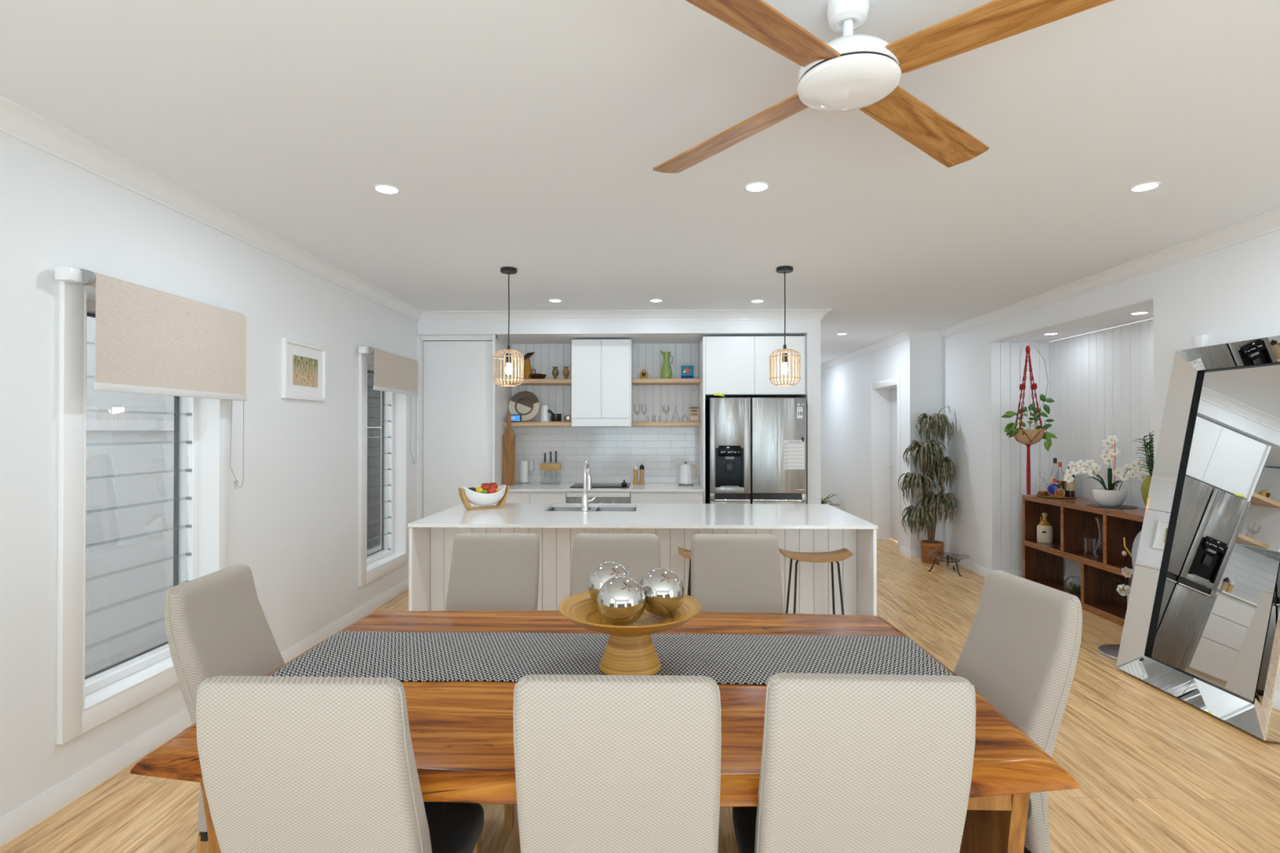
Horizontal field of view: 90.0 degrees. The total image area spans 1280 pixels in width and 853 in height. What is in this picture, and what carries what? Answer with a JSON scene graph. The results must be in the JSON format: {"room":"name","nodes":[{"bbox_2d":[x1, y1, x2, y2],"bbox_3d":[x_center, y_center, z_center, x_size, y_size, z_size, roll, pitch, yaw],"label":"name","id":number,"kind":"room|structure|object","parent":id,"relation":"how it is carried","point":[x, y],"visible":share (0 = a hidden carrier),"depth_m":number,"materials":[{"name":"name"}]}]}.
{"room":"dining room","nodes":[
{"label":"dining room","id":0,"kind":"room"},
{"bbox_2d":[0,131,426,818],"bbox_3d":[-2.362,0.173,2.091,0.200,2.600,10.050,0,0,2],"label":"wall","id":1,"kind":"structure","parent":0,"point":[293,517],"depth_m":2.95,"materials":[{"name":"white paint"}]},
{"bbox_2d":[56,280,228,744],"bbox_3d":[-2.331,0.313,2.954,0.234,1.838,0.954,0,0,2],"label":"window","id":2,"kind":"structure","parent":1,"relation":"in","point":[201,425],"depth_m":2.71,"materials":[{"name":"white paint"}]},
{"bbox_2d":[54,266,246,488],"bbox_3d":[-2.170,-0.141,2.943,0.092,0.940,1.020,0,0,2],"label":"roller blind","id":3,"kind":"object","parent":2,"relation":"attached to","point":[148,340],"visible":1,"depth_m":2.86,"materials":[{"name":"beige fabric"}]},
{"bbox_2d":[0,577,408,846],"bbox_3d":[-2.228,1.434,3.040,0.014,0.090,6.370,0,0,2],"label":"baseboard","id":4,"kind":"structure","parent":1,"relation":"attached to","point":[22,819],"depth_m":2.74,"materials":[{"name":"white paint"}]},
{"bbox_2d":[0,95,423,321],"bbox_3d":[-2.230,-1.087,1.730,0.085,0.085,8.920,0,0,2],"label":"trim","id":5,"kind":"structure","parent":1,"relation":"attached to","point":[17,122],"depth_m":2.95,"materials":[{"name":"white paint"}]},
{"bbox_2d":[280,337,326,401],"bbox_3d":[-2.189,-0.359,4.186,0.028,0.370,0.490,0,0,2],"label":"framed picture","id":6,"kind":"object","parent":1,"relation":"attached to","point":[304,365],"visible":1,"depth_m":4.16,"materials":[{"name":"white"}]},
{"bbox_2d":[293,355,317,387],"bbox_3d":[-2.190,-0.359,4.193,0.002,0.190,0.295,0,0,2],"label":"print","id":7,"kind":"object","parent":6,"relation":"attached to","point":[304,366],"depth_m":4.19},
{"bbox_2d":[358,353,408,586],"bbox_3d":[-2.261,0.328,5.438,0.234,1.838,0.954,0,0,2],"label":"window","id":8,"kind":"structure","parent":1,"relation":"in","point":[393,553],"depth_m":5.80,"materials":[{"name":"white paint"}]},
{"bbox_2d":[358,346,417,463],"bbox_3d":[-2.101,-0.136,5.406,0.092,0.960,1.008,0,0,2],"label":"roller blind","id":9,"kind":"object","parent":8,"relation":"attached to","point":[393,373],"visible":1,"depth_m":5.36,"materials":[{"name":"beige fabric"}]},
{"bbox_2d":[417,334,511,519],"bbox_3d":[-1.765,0.306,6.525,0.745,2.390,0.750,0,0,2],"label":"tall cabinet","id":10,"kind":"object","parent":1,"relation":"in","point":[462,412],"depth_m":6.25,"materials":[{"name":"white paint"}]},
{"bbox_2d":[511,343,708,483],"bbox_3d":[-0.355,0.204,6.931,3.940,2.600,0.162,0,0,2],"label":"wall","id":11,"kind":"structure","parent":0,"point":[611,453],"depth_m":6.85,"materials":[{"name":"white tile"}]},
{"bbox_2d":[511,343,697,422],"bbox_3d":[-0.380,-0.447,6.860,2.002,0.880,0.012,0,0,2],"label":"open shelves","id":12,"kind":"object","parent":11,"relation":"attached to","point":[546,356],"visible":0.37,"depth_m":6.84,"materials":[{"name":"white paint"}]},
{"bbox_2d":[503,422,571,426],"bbox_3d":[-1.032,-0.022,6.685,0.708,0.042,0.367,0,0,2],"label":"shelf","id":13,"kind":"object","parent":12,"relation":"attached to","point":[513,424],"visible":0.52,"depth_m":6.50,"materials":[{"name":"brown wood"}]},
{"bbox_2d":[508,391,539,421],"bbox_3d":[-1.216,-0.215,6.723,0.324,0.319,0.080,0,0,2],"label":"round platter","id":14,"kind":"object","parent":13,"relation":"on","point":[524,403],"visible":0.96,"depth_m":6.73,"materials":[{"name":"beige"}]},
{"bbox_2d":[540,405,552,422],"bbox_3d":[-0.982,-0.131,6.676,0.114,0.175,0.100,0,0,-36],"label":"jug","id":15,"kind":"object","parent":13,"relation":"on","point":[544,417],"visible":0.87,"depth_m":6.64,"materials":[{"name":"white"}]},
{"bbox_2d":[547,408,561,422],"bbox_3d":[-0.886,-0.112,6.628,0.142,0.136,0.108,0,0,2],"label":"mortar","id":16,"kind":"object","parent":13,"relation":"on","point":[554,417],"visible":0.87,"depth_m":6.59,"materials":[{"name":"black stone"}]},
{"bbox_2d":[505,378,571,385],"bbox_3d":[-1.032,-0.462,6.688,0.708,0.042,0.367,0,0,2],"label":"shelf","id":17,"kind":"object","parent":12,"relation":"attached to","point":[526,381],"visible":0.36,"depth_m":6.51,"materials":[{"name":"brown wood"}]},
{"bbox_2d":[524,351,535,378],"bbox_3d":[-1.185,-0.633,6.740,0.130,0.300,0.130,0,0,-43],"label":"pitcher","id":18,"kind":"object","parent":17,"relation":"on","point":[527,368],"visible":0.62,"depth_m":6.71,"materials":[{"name":"orange ceramic"}]},
{"bbox_2d":[571,339,633,426],"bbox_3d":[-0.378,-0.431,6.610,0.598,0.874,0.488,0,0,2],"label":"upper cabinet","id":19,"kind":"object","parent":12,"relation":"attached to","point":[602,370],"visible":1,"depth_m":6.37,"materials":[{"name":"white"}]},
{"bbox_2d":[631,378,700,385],"bbox_3d":[0.270,-0.462,6.652,0.690,0.042,0.367,0,0,2],"label":"shelf","id":20,"kind":"object","parent":12,"relation":"attached to","point":[635,381],"visible":1,"depth_m":6.47,"materials":[{"name":"brown wood"}]},
{"bbox_2d":[660,351,673,378],"bbox_3d":[0.274,-0.634,6.619,0.120,0.300,0.120,0,0,42],"label":"glass pitcher","id":21,"kind":"object","parent":20,"relation":"on","point":[666,372],"visible":0.93,"depth_m":6.58,"materials":[{"name":"green"}]},
{"bbox_2d":[680,365,693,378],"bbox_3d":[0.491,-0.557,6.632,0.130,0.146,0.060,0,0,6],"label":"picture","id":22,"kind":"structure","parent":20,"relation":"on","point":[686,371],"depth_m":6.62,"materials":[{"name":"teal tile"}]},
{"bbox_2d":[631,422,700,426],"bbox_3d":[0.270,-0.022,6.649,0.690,0.042,0.367,0,0,2],"label":"shelf","id":23,"kind":"object","parent":12,"relation":"attached to","point":[633,424],"visible":1,"depth_m":6.46,"materials":[{"name":"brown wood"}]},
{"bbox_2d":[688,407,698,422],"bbox_3d":[0.555,-0.122,6.587,0.091,0.155,0.062,0,0,2],"label":"box","id":24,"kind":"object","parent":23,"relation":"on","point":[694,411],"visible":0.95,"depth_m":6.56,"materials":[{"name":"beige"}]},
{"bbox_2d":[417,319,807,344],"bbox_3d":[-0.268,-0.994,6.502,3.740,0.210,0.730,0,0,2],"label":"wall","id":25,"kind":"structure","parent":0,"point":[640,331],"depth_m":6.16,"materials":[{"name":"white paint"}]},
{"bbox_2d":[418,308,831,321],"bbox_3d":[-0.091,-1.041,9.030,3.950,0.085,5.965,0,0,2],"label":"trim","id":26,"kind":"structure","parent":25,"relation":"attached to","point":[805,313],"depth_m":6.09,"materials":[{"name":"white paint"}]},
{"bbox_2d":[705,336,805,398],"bbox_3d":[1.117,-0.584,6.470,0.961,0.561,0.690,0,0,2],"label":"upper cabinet","id":27,"kind":"object","parent":25,"relation":"attached to","point":[736,366],"visible":0.86,"depth_m":6.13,"materials":[{"name":"white"}]},
{"bbox_2d":[0,0,1279,364],"bbox_3d":[0.880,-1.186,4.635,6.700,0.150,15.300,0,0,2],"label":"ceiling","id":28,"kind":"structure","parent":0,"point":[529,136],"depth_m":2.55,"materials":[{"name":"white paint"}]},
{"bbox_2d":[373,184,399,194],"bbox_3d":[-1.196,-1.119,3.022,0.120,0.004,0.120,0,0,2],"label":"recessed light","id":29,"kind":"object","parent":28,"relation":"in","point":[383,188],"visible":1,"depth_m":3.01,"materials":[{"name":"white"}]},
{"bbox_2d":[376,186,397,193],"bbox_3d":[-1.196,-1.120,3.022,0.094,0.002,0.094,0,0,2],"label":"diffuser","id":30,"kind":"object","parent":29,"relation":"attached to","point":[383,189],"depth_m":3.02,"materials":[{"name":"white"}]},
{"bbox_2d":[493,266,524,386],"bbox_3d":[-0.924,-0.699,4.502,0.217,0.826,0.217,0,0,2],"label":"pendant light","id":31,"kind":"object","parent":28,"relation":"hanging from","point":[508,370],"visible":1,"depth_m":4.47,"materials":[{"name":"wicker"}]},
{"bbox_2d":[743,182,769,191],"bbox_3d":[0.546,-1.119,2.993,0.120,0.004,0.120,0,0,2],"label":"recessed light","id":32,"kind":"object","parent":28,"relation":"in","point":[754,186],"visible":1,"depth_m":2.99,"materials":[{"name":"white"}]},
{"bbox_2d":[746,183,767,191],"bbox_3d":[0.546,-1.120,2.993,0.094,0.002,0.094,0,0,2],"label":"diffuser","id":33,"kind":"object","parent":32,"relation":"attached to","point":[750,187],"depth_m":2.99,"materials":[{"name":"white"}]},
{"bbox_2d":[768,265,800,386],"bbox_3d":[1.013,-0.699,4.478,0.217,0.826,0.217,0,0,2],"label":"pendant light","id":34,"kind":"object","parent":28,"relation":"hanging from","point":[784,269],"visible":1,"depth_m":4.45,"materials":[{"name":"wicker"}]},
{"bbox_2d":[653,0,1113,173],"bbox_3d":[0.555,-1.006,1.749,1.245,0.247,1.187,0,0,2],"label":"ceiling fan","id":35,"kind":"object","parent":28,"relation":"hanging from","point":[849,72],"visible":1,"depth_m":1.61,"materials":[{"name":"white"}]},
{"bbox_2d":[1128,182,1161,191],"bbox_3d":[2.361,-1.119,2.992,0.120,0.004,0.120,0,0,2],"label":"recessed light","id":36,"kind":"object","parent":28,"relation":"in","point":[1147,186],"visible":1,"depth_m":2.99,"materials":[{"name":"white"}]},
{"bbox_2d":[1132,183,1157,191],"bbox_3d":[2.361,-1.120,2.992,0.094,0.002,0.094,0,0,2],"label":"diffuser","id":37,"kind":"object","parent":36,"relation":"attached to","point":[1141,187],"depth_m":2.99,"materials":[{"name":"white"}]},
{"bbox_2d":[0,538,1279,852],"bbox_3d":[0.880,1.549,4.617,6.700,0.120,15.300,0,0,2],"label":"floor","id":38,"kind":"structure","parent":0,"point":[1154,771],"depth_m":2.67,"materials":[{"name":"wood"}]},
{"bbox_2d":[164,564,284,852],"bbox_3d":[-1.110,0.973,2.041,0.556,0.999,0.410,0,0,-2],"label":"dining chair","id":39,"kind":"object","parent":38,"relation":"on","point":[216,624],"visible":0.34,"depth_m":1.96,"materials":[{"name":"beige"}]},
{"bbox_2d":[195,675,484,852],"bbox_3d":[-0.623,0.970,1.438,0.410,0.999,0.556,0,0,2],"label":"dining chair","id":40,"kind":"object","parent":38,"relation":"on","point":[288,764],"visible":1,"depth_m":1.18,"materials":[{"name":"beige"}]},
{"bbox_2d":[444,533,539,830],"bbox_3d":[-0.649,0.977,2.605,0.410,0.999,0.556,0,0,2],"label":"dining chair","id":41,"kind":"object","parent":38,"relation":"on","point":[489,571],"visible":0.41,"depth_m":2.79,"materials":[{"name":"beige"}]},
{"bbox_2d":[505,491,567,503],"bbox_3d":[-1.042,1.061,6.465,0.698,0.879,0.700,0,0,2],"label":"base cabinet","id":42,"kind":"object","parent":38,"relation":"on","point":[546,497],"visible":0.19,"depth_m":6.12,"materials":[{"name":"white"}]},
{"bbox_2d":[509,482,703,492],"bbox_3d":[-0.391,0.611,6.458,2.001,0.020,0.777,0,0,2],"label":"benchtop","id":43,"kind":"object","parent":42,"relation":"on","point":[531,486],"visible":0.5,"depth_m":6.18,"materials":[{"name":"white stone"}]},
{"bbox_2d":[502,413,515,485],"bbox_3d":[-1.323,0.234,6.469,0.131,0.736,0.065,0,0,2],"label":"chopping board","id":44,"kind":"object","parent":43,"relation":"on","point":[508,437],"visible":0.94,"depth_m":6.45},
{"bbox_2d":[518,456,528,484],"bbox_3d":[-1.217,0.450,6.694,0.110,0.303,0.110,0,0,2],"label":"paper towel","id":45,"kind":"object","parent":43,"relation":"on","point":[523,464],"visible":1,"depth_m":6.66,"materials":[{"name":"white paper"}]},
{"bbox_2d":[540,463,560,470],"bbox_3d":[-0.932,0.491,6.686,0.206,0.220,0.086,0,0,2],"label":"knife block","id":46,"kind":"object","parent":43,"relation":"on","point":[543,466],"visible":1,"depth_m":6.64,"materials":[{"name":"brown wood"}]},
{"bbox_2d":[569,483,631,488],"bbox_3d":[-0.393,0.598,6.470,0.580,0.005,0.460,0,0,2],"label":"cooktop","id":47,"kind":"object","parent":43,"relation":"on","point":[576,485],"visible":0.89,"depth_m":6.39,"materials":[{"name":"black"}]},
{"bbox_2d":[677,462,697,485],"bbox_3d":[0.473,0.482,6.569,0.169,0.238,0.160,0,0,-40],"label":"electric kettle","id":48,"kind":"object","parent":43,"relation":"on","point":[686,478],"visible":1,"depth_m":6.51,"materials":[{"name":"grey"}]},
{"bbox_2d":[566,491,630,503],"bbox_3d":[-0.389,1.010,6.368,0.604,0.779,0.639,0,0,2],"label":"wall oven","id":49,"kind":"object","parent":38,"relation":"on","point":[573,497],"visible":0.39,"depth_m":6.09,"materials":[{"name":"white"}]},
{"bbox_2d":[129,610,1079,852],"bbox_3d":[-0.082,1.097,1.919,2.097,0.750,1.264,0,0,2],"label":"dining table","id":50,"kind":"object","parent":38,"relation":"on","point":[461,732],"visible":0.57,"depth_m":1.51,"materials":[{"name":"brown wood"}]},
{"bbox_2d":[268,631,954,684],"bbox_3d":[-0.080,0.734,2.006,2.048,0.032,0.438,0,0,2],"label":"table runner","id":51,"kind":"object","parent":50,"relation":"on","point":[726,659],"visible":0.68,"depth_m":1.98,"materials":[{"name":"fabric"}]},
{"bbox_2d":[558,591,702,675],"bbox_3d":[-0.029,0.624,1.903,0.424,0.188,0.424,0,0,2],"label":"pedestal bowl","id":52,"kind":"object","parent":51,"relation":"on","point":[629,650],"visible":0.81,"depth_m":1.85,"materials":[{"name":"brown wood"}]},
{"bbox_2d":[586,561,631,604],"bbox_3d":[-0.094,0.495,2.000,0.142,0.142,0.142,0,0,2],"label":"ball","id":53,"kind":"object","parent":52,"relation":"in","point":[602,572],"visible":0.48,"depth_m":1.96,"materials":[{"name":"silver metal"}]},
{"bbox_2d":[596,575,645,626],"bbox_3d":[-0.054,0.505,1.851,0.142,0.142,0.142,0,0,2],"label":"ball","id":54,"kind":"object","parent":52,"relation":"in","point":[621,599],"visible":0.96,"depth_m":1.80,"materials":[{"name":"silver metal"}]},
{"bbox_2d":[639,568,684,616],"bbox_3d":[0.065,0.500,1.935,0.142,0.142,0.142,0,0,2],"label":"ball","id":55,"kind":"object","parent":52,"relation":"in","point":[664,589],"visible":0.94,"depth_m":1.88,"materials":[{"name":"silver metal"}]},
{"bbox_2d":[569,533,660,596],"bbox_3d":[-0.113,0.977,2.590,0.410,0.999,0.556,0,0,2],"label":"dining chair","id":56,"kind":"object","parent":38,"relation":"on","point":[639,553],"visible":0.29,"depth_m":2.80,"materials":[{"name":"beige"}]},
{"bbox_2d":[513,674,721,852],"bbox_3d":[-0.038,0.970,1.446,0.410,0.999,0.556,0,0,1],"label":"dining chair","id":57,"kind":"object","parent":38,"relation":"on","point":[604,763],"visible":1,"depth_m":1.19,"materials":[{"name":"beige"}]},
{"bbox_2d":[408,506,876,615],"bbox_3d":[0.018,1.048,4.350,2.782,0.878,1.098,0,0,2],"label":"kitchen island","id":58,"kind":"object","parent":38,"relation":"on","point":[430,548],"visible":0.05,"depth_m":4.08,"materials":[{"name":"white"}]},
{"bbox_2d":[407,502,877,528],"bbox_3d":[0.018,0.597,4.353,2.790,0.020,1.110,0,0,2],"label":"benchtop","id":59,"kind":"object","parent":58,"relation":"on","point":[516,515],"visible":0.96,"depth_m":4.10,"materials":[{"name":"white stone"}]},
{"bbox_2d":[457,484,509,510],"bbox_3d":[-1.116,0.506,4.590,0.356,0.165,0.200,0,0,-34],"label":"fruit bowl","id":60,"kind":"object","parent":59,"relation":"on","point":[467,495],"visible":0.96,"depth_m":4.52,"materials":[{"name":"white"}]},
{"bbox_2d":[580,460,596,512],"bbox_3d":[-0.350,0.412,4.463,0.107,0.352,0.216,0,0,2],"label":"tap","id":61,"kind":"object","parent":59,"relation":"on","point":[587,477],"visible":1,"depth_m":4.38,"materials":[{"name":"silver metal"}]},
{"bbox_2d":[547,506,636,511],"bbox_3d":[-0.347,0.704,4.637,0.639,0.191,0.400,0,0,2],"label":"sink","id":62,"kind":"object","parent":59,"relation":"in","point":[554,508],"visible":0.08,"depth_m":4.83,"materials":[{"name":"silver metal"}]},
{"bbox_2d":[630,491,702,503],"bbox_3d":[0.264,1.061,6.429,0.690,0.879,0.700,0,0,2],"label":"base cabinet","id":63,"kind":"object","parent":38,"relation":"on","point":[636,497],"visible":0.11,"depth_m":6.08,"materials":[{"name":"white"}]},
{"bbox_2d":[678,546,690,595],"bbox_3d":[0.434,1.111,3.857,0.400,0.749,0.294,0,0,2],"label":"bar stool","id":64,"kind":"object","parent":38,"relation":"on","point":[685,553],"visible":0.12,"depth_m":3.86,"materials":[{"name":"wood"}]},
{"bbox_2d":[697,336,705,503],"bbox_3d":[0.623,0.321,6.473,0.022,2.360,0.720,0,0,2],"label":"end panel","id":65,"kind":"object","parent":38,"relation":"on","point":[701,348],"visible":0.58,"depth_m":6.25,"materials":[{"name":"white"}]},
{"bbox_2d":[690,533,783,613],"bbox_3d":[0.413,0.977,2.575,0.410,0.999,0.556,0,0,2],"label":"dining chair","id":66,"kind":"object","parent":38,"relation":"on","point":[730,572],"visible":0.33,"depth_m":2.77,"materials":[{"name":"beige"}]},
{"bbox_2d":[705,397,806,504],"bbox_3d":[1.123,0.603,6.370,0.906,1.755,0.734,0,0,2],"label":"refrigerator","id":67,"kind":"object","parent":38,"relation":"on","point":[744,437],"visible":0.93,"depth_m":6.02,"materials":[{"name":"grey"}]},
{"bbox_2d":[783,440,804,469],"bbox_3d":[1.446,0.265,6.006,0.196,0.275,0.004,0,0,2],"label":"planner","id":68,"kind":"object","parent":67,"relation":"attached to","point":[793,450],"visible":1,"depth_m":6.01,"materials":[{"name":"white paper"}]},
{"bbox_2d":[778,547,853,614],"bbox_3d":[1.043,1.111,3.825,0.400,0.749,0.294,0,0,2],"label":"bar stool","id":69,"kind":"object","parent":38,"relation":"on","point":[843,553],"visible":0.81,"depth_m":3.77,"materials":[{"name":"wood"}]},
{"bbox_2d":[732,672,975,852],"bbox_3d":[0.441,0.970,1.450,0.410,0.999,0.556,0,0,2],"label":"dining chair","id":70,"kind":"object","parent":38,"relation":"on","point":[851,763],"visible":0.92,"depth_m":1.19,"materials":[{"name":"beige"}]},
{"bbox_2d":[897,405,958,564],"bbox_3d":[3.168,0.638,7.071,0.581,1.733,0.480,0,0,2],"label":"potted plant","id":71,"kind":"object","parent":38,"relation":"on","point":[932,464],"visible":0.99,"depth_m":6.98,"materials":[{"name":"green plant"}]},
{"bbox_2d":[925,551,969,576],"bbox_3d":[3.167,1.413,6.585,0.410,0.182,0.410,0,0,-16],"label":"stand","id":72,"kind":"object","parent":38,"relation":"on","point":[947,557],"visible":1,"depth_m":6.61,"materials":[{"name":"metal"}]},
{"bbox_2d":[925,551,969,567],"bbox_3d":[3.167,1.384,6.585,0.410,0.124,0.410,0,0,-16],"label":"bowl","id":73,"kind":"object","parent":72,"relation":"on","point":[947,557],"depth_m":6.61,"materials":[{"name":"clear glass"}]},
{"bbox_2d":[953,570,1082,852],"bbox_3d":[0.930,0.973,1.919,0.556,0.999,0.410,0,0,-4],"label":"dining chair","id":74,"kind":"object","parent":38,"relation":"on","point":[1020,652],"visible":0.47,"depth_m":1.83,"materials":[{"name":"beige"}]},
{"bbox_2d":[1022,494,1145,626],"bbox_3d":[3.789,1.068,5.229,0.360,0.850,1.700,0,0,2],"label":"display shelf","id":75,"kind":"object","parent":38,"relation":"on","point":[1071,520],"visible":0.56,"depth_m":5.46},
{"bbox_2d":[1036,512,1053,542],"bbox_3d":[3.754,0.936,5.939,0.125,0.272,0.131,0,0,2],"label":"jug","id":76,"kind":"object","parent":75,"relation":"on","point":[1044,529],"visible":1,"depth_m":5.90,"materials":[{"name":"beige"}]},
{"bbox_2d":[1035,493,1076,498],"bbox_3d":[3.812,0.640,5.866,0.320,0.013,0.320,0,0,2],"label":"round tray","id":77,"kind":"object","parent":75,"relation":"on","point":[1042,496],"visible":0.64,"depth_m":5.76,"materials":[{"name":"brown wood"}]},
{"bbox_2d":[1035,471,1048,495],"bbox_3d":[3.733,0.527,5.934,0.100,0.221,0.100,0,0,2],"label":"decanter","id":78,"kind":"object","parent":77,"relation":"on","point":[1038,492],"visible":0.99,"depth_m":5.92,"materials":[{"name":"clear glass"}]},
{"bbox_2d":[1045,478,1062,497],"bbox_3d":[3.760,0.555,5.811,0.124,0.165,0.057,0,0,37],"label":"bottle","id":79,"kind":"object","parent":77,"relation":"on","point":[1051,486],"visible":0.86,"depth_m":5.80,"materials":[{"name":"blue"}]},
{"bbox_2d":[1066,466,1075,497],"bbox_3d":[3.884,0.488,5.775,0.069,0.300,0.069,0,0,2],"label":"liquor bottle","id":80,"kind":"object","parent":77,"relation":"on","point":[1070,487],"visible":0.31,"depth_m":5.75,"materials":[{"name":"brown glass"}]},
{"bbox_2d":[1066,583,1080,594],"bbox_3d":[3.756,1.368,5.488,0.200,0.139,0.200,0,0,2],"label":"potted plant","id":81,"kind":"object","parent":75,"relation":"on","point":[1076,589],"visible":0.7,"depth_m":5.47,"materials":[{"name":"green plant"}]},
{"bbox_2d":[1093,517,1102,558],"bbox_3d":[3.768,0.906,5.221,0.124,0.318,0.121,0,0,2],"label":"crystal vase","id":82,"kind":"object","parent":75,"relation":"on","point":[1095,518],"visible":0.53,"depth_m":5.24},
{"bbox_2d":[1085,503,1137,509],"bbox_3d":[3.786,0.640,5.142,0.340,0.004,0.340,0,0,2],"label":"placemat","id":83,"kind":"object","parent":75,"relation":"on","point":[1122,506],"visible":0.84,"depth_m":5.10,"materials":[{"name":"fabric"}]},
{"bbox_2d":[1062,435,1150,506],"bbox_3d":[3.781,0.354,5.189,0.236,0.568,0.588,0,0,-13],"label":"potted orchid","id":84,"kind":"object","parent":83,"relation":"on","point":[1111,495],"visible":0.97,"depth_m":5.14,"materials":[{"name":"white"}]},
{"bbox_2d":[1113,537,1133,595],"bbox_3d":[3.494,1.102,4.462,0.385,0.660,0.111,0,0,-13],"label":"orchid","id":85,"kind":"object","parent":75,"relation":"on","point":[1123,589],"visible":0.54,"depth_m":4.44,"materials":[{"name":"white plant"}]},
{"bbox_2d":[1132,431,1154,506],"bbox_3d":[3.797,0.332,4.751,0.189,0.615,0.181,0,0,2],"label":"vase","id":86,"kind":"object","parent":75,"relation":"on","point":[1145,486],"visible":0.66,"depth_m":4.75,"materials":[{"name":"green glass"}]},
{"bbox_2d":[1097,529,1142,660],"bbox_3d":[3.193,1.068,4.145,0.364,0.837,0.384,0,0,2],"label":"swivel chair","id":87,"kind":"object","parent":38,"relation":"on","point":[1111,651],"visible":0.22,"depth_m":4.25,"materials":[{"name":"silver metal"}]},
{"bbox_2d":[1115,335,1279,743],"bbox_3d":[3.131,0.506,3.447,0.457,1.946,0.930,0,0,0],"label":"leaning mirror","id":88,"kind":"object","parent":38,"relation":"on","point":[1202,626],"visible":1,"depth_m":3.49,"materials":[{"name":"silver glass"}]},
{"bbox_2d":[795,319,821,504],"bbox_3d":[1.737,0.217,9.014,0.125,2.600,5.880,0,0,2],"label":"wall","id":89,"kind":"structure","parent":0,"point":[812,395],"depth_m":6.08,"materials":[{"name":"white paint"}]},
{"bbox_2d":[820,338,942,549],"bbox_3d":[3.470,0.221,9.730,0.590,2.600,4.750,0,0,2],"label":"wall","id":90,"kind":"structure","parent":0,"point":[845,388],"depth_m":8.87,"materials":[{"name":"white paint"}]},
{"bbox_2d":[820,330,942,371],"bbox_3d":[3.313,-1.037,9.600,0.455,0.085,4.635,0,0,2],"label":"trim","id":91,"kind":"structure","parent":90,"relation":"attached to","point":[904,335],"depth_m":8.12,"materials":[{"name":"white paint"}]},
{"bbox_2d":[870,377,901,552],"bbox_3d":[3.268,0.464,8.164,0.306,2.095,1.040,0,0,2],"label":"door","id":92,"kind":"structure","parent":90,"relation":"in","point":[885,396],"depth_m":8.60,"materials":[{"name":"white paint"}]},
{"bbox_2d":[990,342,1049,570],"bbox_3d":[3.736,0.235,6.319,0.566,2.530,0.074,0,0,2],"label":"wall","id":93,"kind":"structure","parent":0,"point":[1008,455],"depth_m":6.28,"materials":[{"name":"white paint"}]},
{"bbox_2d":[990,297,1153,342],"bbox_3d":[3.730,-0.867,5.265,0.618,0.060,2.095,0,0,2],"label":"ceiling","id":94,"kind":"structure","parent":0,"point":[1117,316],"depth_m":5.21,"materials":[{"name":"white paint"}]},
{"bbox_2d":[1001,335,1057,494],"bbox_3d":[3.556,-0.106,5.843,0.436,1.455,0.452,0,0,2],"label":"hanging planter","id":95,"kind":"object","parent":94,"relation":"hanging from","point":[1028,437],"visible":1,"depth_m":5.82,"materials":[{"name":"red fabric"}]},
{"bbox_2d":[1012,429,1044,444],"bbox_3d":[3.551,0.094,5.852,0.256,0.135,0.256,0,0,2],"label":"bowl","id":96,"kind":"object","parent":95,"relation":"on","point":[1022,436],"depth_m":5.77,"materials":[{"name":"brown"}]},
{"bbox_2d":[1048,318,1154,587],"bbox_3d":[4.014,0.328,5.250,0.050,2.330,2.095,0,0,2],"label":"wall","id":97,"kind":"structure","parent":0,"point":[1101,382],"depth_m":5.55,"materials":[{"name":"white paint"}]},
{"bbox_2d":[942,230,1279,570],"bbox_3d":[3.441,0.173,2.128,0.220,2.600,10.450,0,0,2],"label":"wall","id":98,"kind":"structure","parent":0,"point":[1230,294],"depth_m":4.30,"materials":[{"name":"white paint"}]},
{"bbox_2d":[899,545,1080,585],"bbox_3d":[2.795,1.452,5.815,2.420,0.090,12.200,0,0,2],"label":"baseboard","id":99,"kind":"structure","parent":98,"relation":"attached to","point":[965,563],"depth_m":6.61,"materials":[{"name":"white paint"}]},
{"bbox_2d":[937,208,1279,338],"bbox_3d":[3.292,-1.083,2.240,0.085,0.085,10.250,0,0,2],"label":"trim","id":100,"kind":"structure","parent":98,"relation":"attached to","point":[1267,223],"depth_m":4.28,"materials":[{"name":"white paint"}]},
{"bbox_2d":[1194,334,1208,347],"bbox_3d":[3.356,-0.503,3.826,0.045,0.085,0.061,0,0,2],"label":"sensor","id":101,"kind":"object","parent":98,"relation":"attached to","point":[1201,340],"visible":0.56,"depth_m":3.80,"materials":[{"name":"white plastic"}]},
{"label":"outside","id":102,"kind":"structure","parent":0,"visible":0},
{"bbox_2d":[84,542,380,675],"bbox_3d":[0.042,1.559,1.490,16.000,0.120,21.000,0,0,2],"label":"ground","id":103,"kind":"structure","parent":102,"point":[90,669],"depth_m":4.29,"materials":[{"name":"grey"}]},
{"bbox_2d":[84,419,173,667],"bbox_3d":[-3.595,0.737,2.698,0.220,1.580,7.200,0,0,2],"label":"fence","id":104,"kind":"object","parent":103,"relation":"on","point":[130,464],"visible":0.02,"depth_m":4.34,"materials":[{"name":"white"}]},
{"bbox_2d":[86,316,173,421],"bbox_3d":[-5.228,0.202,2.647,0.200,2.650,9.000,0,0,2],"label":"wall","id":105,"kind":"structure","parent":103,"relation":"on","point":[100,405],"depth_m":6.15,"materials":[{"name":"grey"}]},
{"bbox_2d":[366,372,381,548],"bbox_3d":[-3.423,0.389,8.472,0.120,2.245,4.250,0,0,2],"label":"wall","id":106,"kind":"structure","parent":103,"relation":"on","point":[374,397],"depth_m":8.10,"materials":[{"name":"grey"}]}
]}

